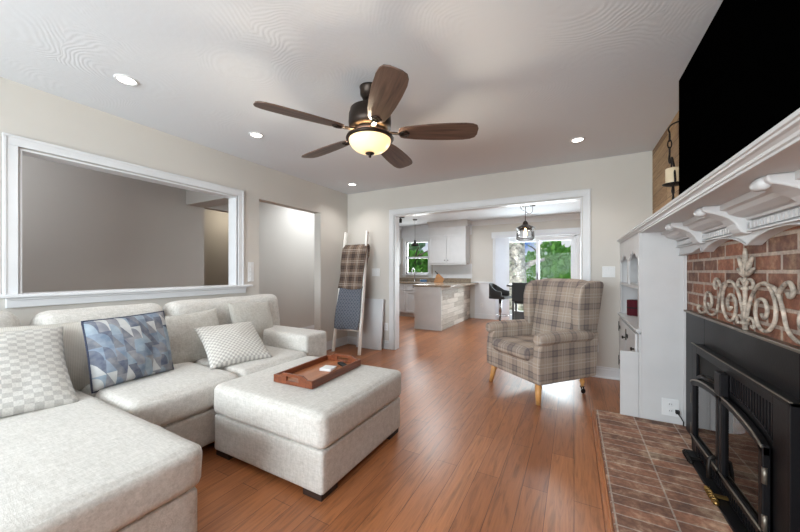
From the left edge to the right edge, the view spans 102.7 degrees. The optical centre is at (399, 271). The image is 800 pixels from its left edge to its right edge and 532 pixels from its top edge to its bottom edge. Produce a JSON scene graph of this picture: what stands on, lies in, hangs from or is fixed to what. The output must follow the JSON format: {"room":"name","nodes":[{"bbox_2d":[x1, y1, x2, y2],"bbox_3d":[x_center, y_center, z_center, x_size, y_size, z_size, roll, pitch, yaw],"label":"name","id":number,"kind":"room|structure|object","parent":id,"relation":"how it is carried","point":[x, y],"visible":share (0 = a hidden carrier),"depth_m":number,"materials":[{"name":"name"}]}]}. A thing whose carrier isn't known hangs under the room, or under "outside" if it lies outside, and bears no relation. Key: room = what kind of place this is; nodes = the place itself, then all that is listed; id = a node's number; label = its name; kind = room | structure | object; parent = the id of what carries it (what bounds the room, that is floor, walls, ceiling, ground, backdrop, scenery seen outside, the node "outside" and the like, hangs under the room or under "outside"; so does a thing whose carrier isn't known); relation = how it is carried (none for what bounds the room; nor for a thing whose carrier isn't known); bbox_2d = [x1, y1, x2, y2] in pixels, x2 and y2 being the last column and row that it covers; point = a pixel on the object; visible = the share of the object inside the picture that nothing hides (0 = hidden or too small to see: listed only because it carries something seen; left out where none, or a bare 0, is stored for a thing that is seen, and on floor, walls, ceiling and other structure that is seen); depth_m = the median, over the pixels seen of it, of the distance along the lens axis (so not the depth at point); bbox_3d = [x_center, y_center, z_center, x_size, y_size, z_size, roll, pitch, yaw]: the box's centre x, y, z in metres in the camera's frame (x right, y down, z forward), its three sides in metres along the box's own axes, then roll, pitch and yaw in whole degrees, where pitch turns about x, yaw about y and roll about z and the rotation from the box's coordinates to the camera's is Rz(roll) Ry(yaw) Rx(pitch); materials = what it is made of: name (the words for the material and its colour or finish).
{"room":"living room","nodes":[
{"label":"living room","id":0,"kind":"room"},
{"bbox_2d":[22,155,313,327],"bbox_3d":[-2.774,-0.038,3.272,1.240,2.440,7.500,0,0,29],"label":"wall","id":1,"kind":"structure","parent":0,"point":[83,229],"depth_m":3.72,"materials":[{"name":"paint"}]},
{"bbox_2d":[302,325,313,329],"bbox_3d":[-3.202,1.119,3.506,0.024,0.125,7.300,0,0,29],"label":"baseboard","id":2,"kind":"structure","parent":1,"relation":"attached to","point":[311,326],"depth_m":6.19,"materials":[{"name":"white paint"}]},
{"bbox_2d":[0,77,347,341],"bbox_3d":[-2.387,-0.038,2.559,0.120,2.440,6.416,0,0,29],"label":"wall","id":3,"kind":"structure","parent":0,"point":[25,111],"depth_m":2.97,"materials":[{"name":"paint"}]},
{"bbox_2d":[2,132,243,294],"bbox_3d":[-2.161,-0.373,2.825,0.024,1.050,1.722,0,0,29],"label":"trim","id":4,"kind":"structure","parent":3,"relation":"attached to","point":[10,143],"depth_m":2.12,"materials":[{"name":"white paint"}]},
{"bbox_2d":[0,284,252,307],"bbox_3d":[-2.194,0.196,2.879,0.195,0.091,1.837,0,0,29],"label":"trim","id":5,"kind":"structure","parent":3,"relation":"attached to","point":[32,299],"depth_m":2.54,"materials":[{"name":"white paint"}]},
{"bbox_2d":[248,262,253,281],"bbox_3d":[-1.711,0.008,3.666,0.012,0.219,0.065,0,0,29],"label":"switch plate","id":6,"kind":"object","parent":3,"relation":"attached to","point":[250,264],"visible":1,"depth_m":3.66,"materials":[{"name":"white plastic"}]},
{"bbox_2d":[327,336,347,349],"bbox_3d":[-2.353,1.119,2.472,0.024,0.125,6.296,0,0,29],"label":"baseboard","id":7,"kind":"structure","parent":3,"relation":"attached to","point":[344,340],"depth_m":5.03,"materials":[{"name":"white paint"}]},
{"bbox_2d":[204,209,228,285],"bbox_3d":[-3.276,-0.038,5.196,1.480,2.440,4.200,0,0,29],"label":"wall","id":8,"kind":"structure","parent":0,"point":[216,223],"depth_m":6.11,"materials":[{"name":"paint"}]},
{"bbox_2d":[0,0,722,226],"bbox_3d":[-0.687,-1.308,3.760,8.200,0.100,10.350,0,0,29],"label":"ceiling","id":9,"kind":"structure","parent":0,"point":[534,77],"depth_m":2.03,"materials":[{"name":"white paint"}]},
{"bbox_2d":[113,74,138,85],"bbox_3d":[-1.798,-1.256,2.105,0.131,0.006,0.131,0,0,29],"label":"recessed light","id":10,"kind":"object","parent":9,"relation":"in","point":[124,79],"visible":1,"depth_m":2.10,"materials":[{"name":"white paint"}]},
{"bbox_2d":[248,132,263,137],"bbox_3d":[-1.326,-1.256,2.952,0.131,0.006,0.131,0,0,29],"label":"recessed light","id":11,"kind":"object","parent":9,"relation":"in","point":[252,134],"visible":1,"depth_m":2.94,"materials":[{"name":"white"}]},
{"bbox_2d":[253,64,478,167],"bbox_3d":[-0.212,-1.018,2.240,1.400,0.480,1.390,0,0,29],"label":"ceiling fan","id":12,"kind":"object","parent":9,"relation":"hanging from","point":[370,134],"visible":1,"depth_m":2.09,"materials":[{"name":"brown wood"}]},
{"bbox_2d":[411,219,418,245],"bbox_3d":[0.366,-0.938,7.769,0.203,0.639,0.203,0,0,29],"label":"pendant light","id":13,"kind":"object","parent":9,"relation":"hanging from","point":[414,243],"visible":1,"depth_m":7.72,"materials":[{"name":"black metal"}]},
{"bbox_2d":[516,205,535,240],"bbox_3d":[2.391,-0.925,6.099,0.356,0.664,0.353,0,0,29],"label":"pendant light","id":14,"kind":"object","parent":9,"relation":"hanging from","point":[525,226],"visible":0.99,"depth_m":6.06,"materials":[{"name":"brown metal"}]},
{"bbox_2d":[570,137,584,142],"bbox_3d":[1.698,-1.256,3.061,0.131,0.006,0.131,0,0,29],"label":"recessed light","id":15,"kind":"object","parent":9,"relation":"in","point":[577,139],"visible":1,"depth_m":3.05,"materials":[{"name":"white"}]},
{"bbox_2d":[195,316,619,531],"bbox_3d":[-0.687,1.232,3.760,8.200,0.100,10.350,0,0,29],"label":"floor","id":16,"kind":"structure","parent":0,"point":[468,452],"depth_m":1.96,"materials":[{"name":"brown wood"}]},
{"bbox_2d":[0,294,326,531],"bbox_3d":[-1.512,0.703,1.974,1.859,0.956,3.052,0,0,29],"label":"sectional sofa","id":17,"kind":"object","parent":16,"relation":"on","point":[126,456],"visible":0.51,"depth_m":1.33,"materials":[{"name":"grey fabric"}]},
{"bbox_2d":[0,310,20,327],"bbox_3d":[-2.584,0.490,1.527,0.332,0.529,1.024,0,0,29],"label":"cushion","id":18,"kind":"object","parent":17,"relation":"on","point":[7,318],"depth_m":1.89,"materials":[{"name":"grey fabric"}]},
{"bbox_2d":[0,326,78,417],"bbox_3d":[-2.076,0.521,1.624,0.410,0.402,0.593,0,0,33],"label":"throw pillow","id":19,"kind":"object","parent":17,"relation":"on","point":[34,375],"visible":1,"depth_m":1.69,"materials":[{"name":"white fabric"}]},
{"bbox_2d":[0,322,89,390],"bbox_3d":[-2.125,0.541,1.975,0.231,0.448,0.478,0,0,40],"label":"throw pillow","id":20,"kind":"object","parent":17,"relation":"on","point":[73,338],"visible":0.19,"depth_m":2.00,"materials":[{"name":"beige fabric"}]},
{"bbox_2d":[29,303,162,325],"bbox_3d":[-2.148,0.499,2.335,0.330,0.493,0.729,0,0,29],"label":"cushion","id":21,"kind":"object","parent":17,"relation":"on","point":[102,312],"depth_m":2.20,"materials":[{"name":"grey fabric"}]},
{"bbox_2d":[0,389,201,531],"bbox_3d":[-1.844,0.806,1.167,1.670,0.199,1.317,0,0,29],"label":"cushion","id":22,"kind":"object","parent":17,"relation":"on","point":[89,464],"depth_m":1.20,"materials":[{"name":"grey fabric"}]},
{"bbox_2d":[81,311,173,393],"bbox_3d":[-1.777,0.506,2.116,0.279,0.441,0.469,0,0,33],"label":"throw pillow","id":23,"kind":"object","parent":17,"relation":"on","point":[119,350],"visible":0.98,"depth_m":2.01,"materials":[{"name":"blue fabric"}]},
{"bbox_2d":[80,362,237,426],"bbox_3d":[-1.687,0.811,2.204,0.955,0.216,0.666,0,0,29],"label":"seat cushion","id":24,"kind":"object","parent":17,"relation":"on","point":[183,395],"depth_m":1.96,"materials":[{"name":"grey fabric"}]},
{"bbox_2d":[165,308,218,363],"bbox_3d":[-1.713,0.546,2.639,0.233,0.432,0.528,0,0,35],"label":"throw pillow","id":25,"kind":"object","parent":17,"relation":"on","point":[186,345],"visible":0.52,"depth_m":2.55,"materials":[{"name":"beige fabric"}]},
{"bbox_2d":[162,294,279,325],"bbox_3d":[-1.694,0.500,3.164,0.329,0.497,1.136,0,0,29],"label":"cushion","id":26,"kind":"object","parent":17,"relation":"on","point":[181,307],"depth_m":2.98,"materials":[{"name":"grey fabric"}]},
{"bbox_2d":[194,322,271,368],"bbox_3d":[-1.351,0.581,2.602,0.399,0.271,0.460,0,0,43],"label":"throw pillow","id":27,"kind":"object","parent":17,"relation":"on","point":[225,345],"visible":0.98,"depth_m":2.52,"materials":[{"name":"white fabric"}]},
{"bbox_2d":[227,301,272,341],"bbox_3d":[-1.452,0.521,3.169,0.205,0.461,0.501,0,0,26],"label":"throw pillow","id":28,"kind":"object","parent":17,"relation":"on","point":[259,314],"visible":0.52,"depth_m":3.12,"materials":[{"name":"beige fabric"}]},
{"bbox_2d":[194,345,306,377],"bbox_3d":[-1.370,0.810,2.788,0.954,0.216,0.667,0,0,29],"label":"seat cushion","id":29,"kind":"object","parent":17,"relation":"on","point":[280,354],"depth_m":2.57,"materials":[{"name":"grey fabric"}]},
{"bbox_2d":[214,356,400,501],"bbox_3d":[-0.595,0.949,2.205,0.961,0.465,0.887,0,0,29],"label":"ottoman","id":30,"kind":"object","parent":16,"relation":"on","point":[310,439],"visible":0.92,"depth_m":1.86,"materials":[{"name":"grey fabric"}]},
{"bbox_2d":[214,356,400,449],"bbox_3d":[-0.595,0.822,2.205,0.957,0.210,0.881,0,0,29],"label":"cushion","id":31,"kind":"object","parent":30,"relation":"on","point":[323,417],"depth_m":1.88,"materials":[{"name":"grey fabric"}]},
{"bbox_2d":[274,353,360,388],"bbox_3d":[-0.558,0.681,2.250,0.320,0.069,0.545,0,0,26],"label":"serving tray","id":32,"kind":"object","parent":30,"relation":"on","point":[307,375],"visible":0.99,"depth_m":2.20,"materials":[{"name":"brown wood"}]},
{"bbox_2d":[319,365,336,371],"bbox_3d":[-0.514,0.694,2.289,0.090,0.018,0.090,0,0,17],"label":"stack","id":33,"kind":"object","parent":32,"relation":"on","point":[328,368],"visible":1,"depth_m":2.26,"materials":[{"name":"white paper"}]},
{"bbox_2d":[332,231,368,354],"bbox_3d":[-0.713,0.286,4.776,0.535,1.799,0.393,0,0,29],"label":"blanket ladder","id":34,"kind":"object","parent":16,"relation":"on","point":[367,232],"visible":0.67,"depth_m":4.68,"materials":[{"name":"white paint"}]},
{"bbox_2d":[334,286,362,330],"bbox_3d":[-0.741,0.526,4.727,0.441,0.653,0.226,0,0,29],"label":"throw blanket","id":35,"kind":"object","parent":34,"relation":"hanging from","point":[347,313],"visible":0.92,"depth_m":4.68,"materials":[{"name":"blue fabric"}]},
{"bbox_2d":[338,244,369,289],"bbox_3d":[-0.700,-0.069,4.837,0.450,0.683,0.232,0,0,29],"label":"throw blanket","id":36,"kind":"object","parent":34,"relation":"hanging from","point":[353,258],"visible":0.99,"depth_m":4.79,"materials":[{"name":"brown fabric"}]},
{"bbox_2d":[356,298,383,349],"bbox_3d":[-0.460,0.802,4.922,0.450,0.758,0.109,0,0,29],"label":"board","id":37,"kind":"object","parent":16,"relation":"on","point":[372,331],"visible":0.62,"depth_m":4.89,"materials":[{"name":"paint"}]},
{"bbox_2d":[399,283,414,316],"bbox_3d":[0.222,0.749,8.604,1.930,0.865,0.667,0,0,29],"label":"base cabinet","id":38,"kind":"object","parent":16,"relation":"on","point":[406,291],"visible":0.25,"depth_m":8.29,"materials":[{"name":"white paint"}]},
{"bbox_2d":[399,278,478,286],"bbox_3d":[0.261,0.249,7.785,2.780,0.134,2.068,0,0,29],"label":"countertop","id":39,"kind":"structure","parent":38,"relation":"on","point":[448,282],"depth_m":8.06,"materials":[{"name":"beige stone"}]},
{"bbox_2d":[434,271,443,281],"bbox_3d":[0.971,0.134,7.964,0.257,0.284,0.100,0,0,9],"label":"knife block","id":40,"kind":"object","parent":39,"relation":"on","point":[438,278],"visible":0.96,"depth_m":7.92,"materials":[{"name":"brown wood"}]},
{"bbox_2d":[414,285,469,330],"bbox_3d":[1.044,0.749,7.368,0.595,0.865,2.055,0,0,29],"label":"base cabinet","id":41,"kind":"object","parent":16,"relation":"on","point":[436,308],"visible":0.91,"depth_m":6.55,"materials":[{"name":"white paint"}]},
{"bbox_2d":[489,283,511,320],"bbox_3d":[2.119,0.717,6.821,0.435,0.930,0.410,0,0,44],"label":"bar stool","id":42,"kind":"object","parent":16,"relation":"on","point":[495,292],"visible":0.87,"depth_m":6.79,"materials":[{"name":"leather"}]},
{"bbox_2d":[512,283,526,319],"bbox_3d":[2.404,0.699,6.222,0.380,0.965,0.410,0,0,29],"label":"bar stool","id":43,"kind":"object","parent":16,"relation":"on","point":[518,289],"visible":0.34,"depth_m":6.09,"materials":[{"name":"black leather"}]},
{"bbox_2d":[485,278,603,405],"bbox_3d":[1.431,0.630,3.264,0.868,1.110,0.811,0,0,-21],"label":"wingback armchair","id":44,"kind":"object","parent":16,"relation":"on","point":[556,339],"visible":1,"depth_m":3.04,"materials":[{"name":"beige fabric"}]},
{"bbox_2d":[492,335,534,360],"bbox_3d":[1.327,0.756,3.223,0.646,0.152,0.518,0,0,-21],"label":"seat cushion","id":45,"kind":"object","parent":44,"relation":"on","point":[517,348],"depth_m":3.10,"materials":[{"name":"beige fabric"}]},
{"bbox_2d":[592,409,613,531],"bbox_3d":[0.929,1.157,1.413,0.026,0.050,2.810,0,0,29],"label":"edging","id":46,"kind":"object","parent":16,"relation":"on","point":[604,490],"visible":1,"depth_m":1.76,"materials":[{"name":"brown wood"}]},
{"bbox_2d":[596,409,732,531],"bbox_3d":[1.185,1.151,1.264,0.564,0.060,2.754,0,0,29],"label":"hearth","id":47,"kind":"object","parent":16,"relation":"on","point":[652,486],"visible":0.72,"depth_m":1.72,"materials":[{"name":"tile"}]},
{"bbox_2d":[682,310,799,531],"bbox_3d":[1.551,0.697,1.496,0.143,0.848,1.830,0,0,29],"label":"fireplace insert","id":48,"kind":"object","parent":47,"relation":"on","point":[743,386],"visible":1,"depth_m":1.39,"materials":[{"name":"black metal"}]},
{"bbox_2d":[697,248,799,344],"bbox_3d":[1.614,0.082,1.496,0.040,0.380,1.306,0,0,30],"label":"scroll ornament","id":49,"kind":"object","parent":48,"relation":"on","point":[745,269],"visible":1,"depth_m":1.46,"materials":[{"name":"metal"}]},
{"bbox_2d":[617,108,799,425],"bbox_3d":[1.534,0.420,1.736,0.401,1.522,3.875,0,0,29],"label":"fireplace mantel","id":50,"kind":"object","parent":16,"relation":"on","point":[752,197],"visible":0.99,"depth_m":2.31,"materials":[{"name":"white paint"}]},
{"bbox_2d":[618,312,640,333],"bbox_3d":[2.199,0.464,2.916,0.243,0.035,1.164,0,0,29],"label":"countertop","id":51,"kind":"structure","parent":50,"relation":"on","point":[632,321],"depth_m":2.90,"materials":[{"name":"white paint"}]},
{"bbox_2d":[627,299,637,315],"bbox_3d":[2.376,0.368,3.239,0.135,0.155,0.135,0,0,29],"label":"candle","id":52,"kind":"object","parent":50,"relation":"on","point":[632,305],"visible":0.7,"depth_m":3.20,"materials":[{"name":"red wax"}]},
{"bbox_2d":[662,398,678,416],"bbox_3d":[1.994,1.004,2.359,0.100,0.125,0.010,0,0,29],"label":"wall outlet","id":53,"kind":"object","parent":50,"relation":"attached to","point":[669,406],"visible":0.99,"depth_m":2.36,"materials":[{"name":"white plastic"}]},
{"bbox_2d":[617,108,799,242],"bbox_3d":[1.575,-0.318,1.713,0.307,0.046,3.875,0,0,29],"label":"shelf","id":54,"kind":"object","parent":50,"relation":"attached to","point":[776,153],"depth_m":1.03,"materials":[{"name":"white paint"}]},
{"bbox_2d":[399,219,579,317],"bbox_3d":[2.408,-0.038,7.882,6.500,2.440,0.150,0,0,29],"label":"wall","id":55,"kind":"structure","parent":0,"point":[481,243],"depth_m":7.96,"materials":[{"name":"paint"}]},
{"bbox_2d":[399,226,401,264],"bbox_3d":[-0.286,-0.711,9.020,0.640,1.094,0.424,0,0,29],"label":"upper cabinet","id":56,"kind":"object","parent":55,"relation":"attached to","point":[400,227],"visible":0.09,"depth_m":9.03,"materials":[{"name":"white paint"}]},
{"bbox_2d":[402,237,431,276],"bbox_3d":[0.480,-0.384,8.868,0.910,1.090,0.140,0,0,29],"label":"window","id":57,"kind":"structure","parent":55,"relation":"in","point":[421,239],"depth_m":8.95,"materials":[{"name":"white paint"}]},
{"bbox_2d":[399,278,470,281],"bbox_3d":[0.662,0.229,8.732,2.580,0.094,0.020,0,0,29],"label":"backsplash","id":58,"kind":"structure","parent":55,"relation":"attached to","point":[400,279],"depth_m":8.44,"materials":[{"name":"stone"}]},
{"bbox_2d":[401,224,471,238],"bbox_3d":[0.678,-1.094,8.730,2.610,0.329,0.013,0,0,29],"label":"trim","id":59,"kind":"structure","parent":55,"relation":"attached to","point":[422,230],"depth_m":8.84,"materials":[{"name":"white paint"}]},
{"bbox_2d":[427,219,470,264],"bbox_3d":[1.264,-0.711,8.176,1.050,1.094,0.424,0,0,29],"label":"upper cabinet","id":60,"kind":"object","parent":55,"relation":"attached to","point":[449,241],"visible":1,"depth_m":8.04,"materials":[{"name":"white paint"}]},
{"bbox_2d":[433,264,471,277],"bbox_3d":[1.355,-0.006,8.363,1.070,0.373,0.012,0,0,29],"label":"backsplash","id":61,"kind":"structure","parent":55,"relation":"attached to","point":[446,271],"depth_m":8.33,"materials":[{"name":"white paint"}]},
{"bbox_2d":[475,282,492,318],"bbox_3d":[3.550,0.722,7.156,3.800,0.920,0.035,0,0,29],"label":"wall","id":62,"kind":"structure","parent":55,"relation":"attached to","point":[481,289],"depth_m":7.96,"materials":[{"name":"white paint"}]},
{"bbox_2d":[471,213,579,225],"bbox_3d":[3.503,-1.198,7.144,3.870,0.120,0.100,0,0,29],"label":"trim","id":63,"kind":"structure","parent":55,"relation":"attached to","point":[571,216],"depth_m":7.42,"materials":[{"name":"white paint"}]},
{"bbox_2d":[491,227,579,319],"bbox_3d":[3.159,0.114,7.454,1.990,2.135,0.185,0,0,29],"label":"door","id":64,"kind":"structure","parent":55,"relation":"in","point":[575,239],"depth_m":7.28,"materials":[{"name":"white paint"}]},
{"bbox_2d":[495,231,579,318],"bbox_3d":[3.099,0.139,7.343,1.790,2.005,0.066,0,0,29],"label":"vertical blind","id":65,"kind":"object","parent":55,"relation":"attached to","point":[501,241],"visible":0.95,"depth_m":7.65,"materials":[{"name":"white plastic"}]},
{"bbox_2d":[348,151,651,367],"bbox_3d":[1.304,-0.038,4.136,4.860,2.440,0.120,0,0,29],"label":"wall","id":66,"kind":"structure","parent":0,"point":[620,186],"depth_m":3.67,"materials":[{"name":"paint"}]},
{"bbox_2d":[372,268,379,275],"bbox_3d":[-0.379,0.017,4.977,0.140,0.120,0.010,0,0,29],"label":"switch plate","id":67,"kind":"object","parent":66,"relation":"attached to","point":[375,272],"visible":1,"depth_m":4.97,"materials":[{"name":"white plastic"}]},
{"bbox_2d":[384,323,387,330],"bbox_3d":[-0.212,0.847,4.886,0.070,0.115,0.010,0,0,29],"label":"wall outlet","id":68,"kind":"object","parent":66,"relation":"attached to","point":[385,324],"visible":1,"depth_m":4.88,"materials":[{"name":"white plastic"}]},
{"bbox_2d":[348,336,619,380],"bbox_3d":[0.769,1.119,4.345,3.720,0.125,0.024,0,0,29],"label":"baseboard","id":69,"kind":"structure","parent":66,"relation":"attached to","point":[601,372],"depth_m":3.54,"materials":[{"name":"white paint"}]},
{"bbox_2d":[389,189,590,376],"bbox_3d":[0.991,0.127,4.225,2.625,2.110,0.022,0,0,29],"label":"trim","id":70,"kind":"structure","parent":66,"relation":"attached to","point":[585,193],"depth_m":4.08,"materials":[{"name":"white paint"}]},
{"bbox_2d":[602,266,614,276],"bbox_3d":[2.296,0.006,3.522,0.120,0.120,0.010,0,0,29],"label":"switch plate","id":71,"kind":"object","parent":66,"relation":"attached to","point":[607,271],"visible":1,"depth_m":3.52,"materials":[{"name":"white plastic"}]},
{"bbox_2d":[675,410,683,425],"bbox_3d":[2.023,1.064,2.312,0.046,0.104,0.041,0,0,29],"label":"plug","id":72,"kind":"object","parent":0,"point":[676,411],"visible":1,"depth_m":2.31,"materials":[{"name":"black plastic"}]},
{"bbox_2d":[652,111,799,346],"bbox_3d":[1.265,-0.038,0.505,0.300,2.440,6.296,0,0,29],"label":"wall","id":73,"kind":"structure","parent":0,"point":[776,261],"depth_m":1.63,"materials":[{"name":"red brick"}]},
{"bbox_2d":[662,121,678,199],"bbox_3d":[2.075,-0.829,2.434,0.132,0.583,0.226,0,0,29],"label":"candle sconce","id":74,"kind":"object","parent":73,"relation":"attached to","point":[670,160],"visible":0.91,"depth_m":2.42,"materials":[{"name":"black metal"}]},
{"bbox_2d":[665,166,678,182],"bbox_3d":[2.070,-0.724,2.426,0.092,0.125,0.092,0,0,29],"label":"pillar candle","id":75,"kind":"object","parent":74,"relation":"on","point":[669,172],"visible":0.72,"depth_m":2.40,"materials":[{"name":"beige wax"}]},
{"bbox_2d":[679,0,799,194],"bbox_3d":[1.448,-0.773,1.313,0.149,0.826,1.456,0,0,29],"label":"television","id":76,"kind":"object","parent":73,"relation":"attached to","point":[741,80],"visible":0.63,"depth_m":1.28,"materials":[{"name":"black metal"}]},
{"bbox_3d":[7.165,1.366,13.178,60.000,0.130,90.000,0,0,29],"label":"lawn","id":77,"kind":"structure","parent":0,"visible":0},
{"bbox_2d":[408,242,424,256],"bbox_3d":[0.209,-1.794,24.429,4.730,6.252,4.426,0,0,29],"label":"tree","id":78,"kind":"object","parent":77,"relation":"on","point":[421,245],"visible":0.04,"depth_m":23.50,"materials":[{"name":"green plant"}]},
{"bbox_2d":[408,247,427,271],"bbox_3d":[0.648,0.029,15.980,2.714,2.634,2.498,0,0,-38],"label":"tree","id":79,"kind":"object","parent":77,"relation":"on","point":[419,264],"visible":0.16,"depth_m":15.49,"materials":[{"name":"green plant"}]},
{"bbox_2d":[509,242,548,309],"bbox_3d":[3.980,-0.746,10.669,2.032,4.167,1.784,0,0,29],"label":"tree","id":80,"kind":"object","parent":77,"relation":"on","point":[518,267],"visible":0.26,"depth_m":10.41,"materials":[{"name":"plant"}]},
{"bbox_2d":[525,241,564,282],"bbox_3d":[9.465,-0.445,21.468,3.250,3.761,3.318,0,0,40],"label":"tree","id":81,"kind":"object","parent":77,"relation":"on","point":[546,265],"visible":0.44,"depth_m":20.48,"materials":[{"name":"green plant"}]},
{"bbox_2d":[550,245,570,278],"bbox_3d":[8.596,0.000,15.312,3.028,2.784,2.813,0,0,29],"label":"tree","id":82,"kind":"object","parent":77,"relation":"on","point":[561,266],"visible":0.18,"depth_m":15.32,"materials":[{"name":"green plant"}]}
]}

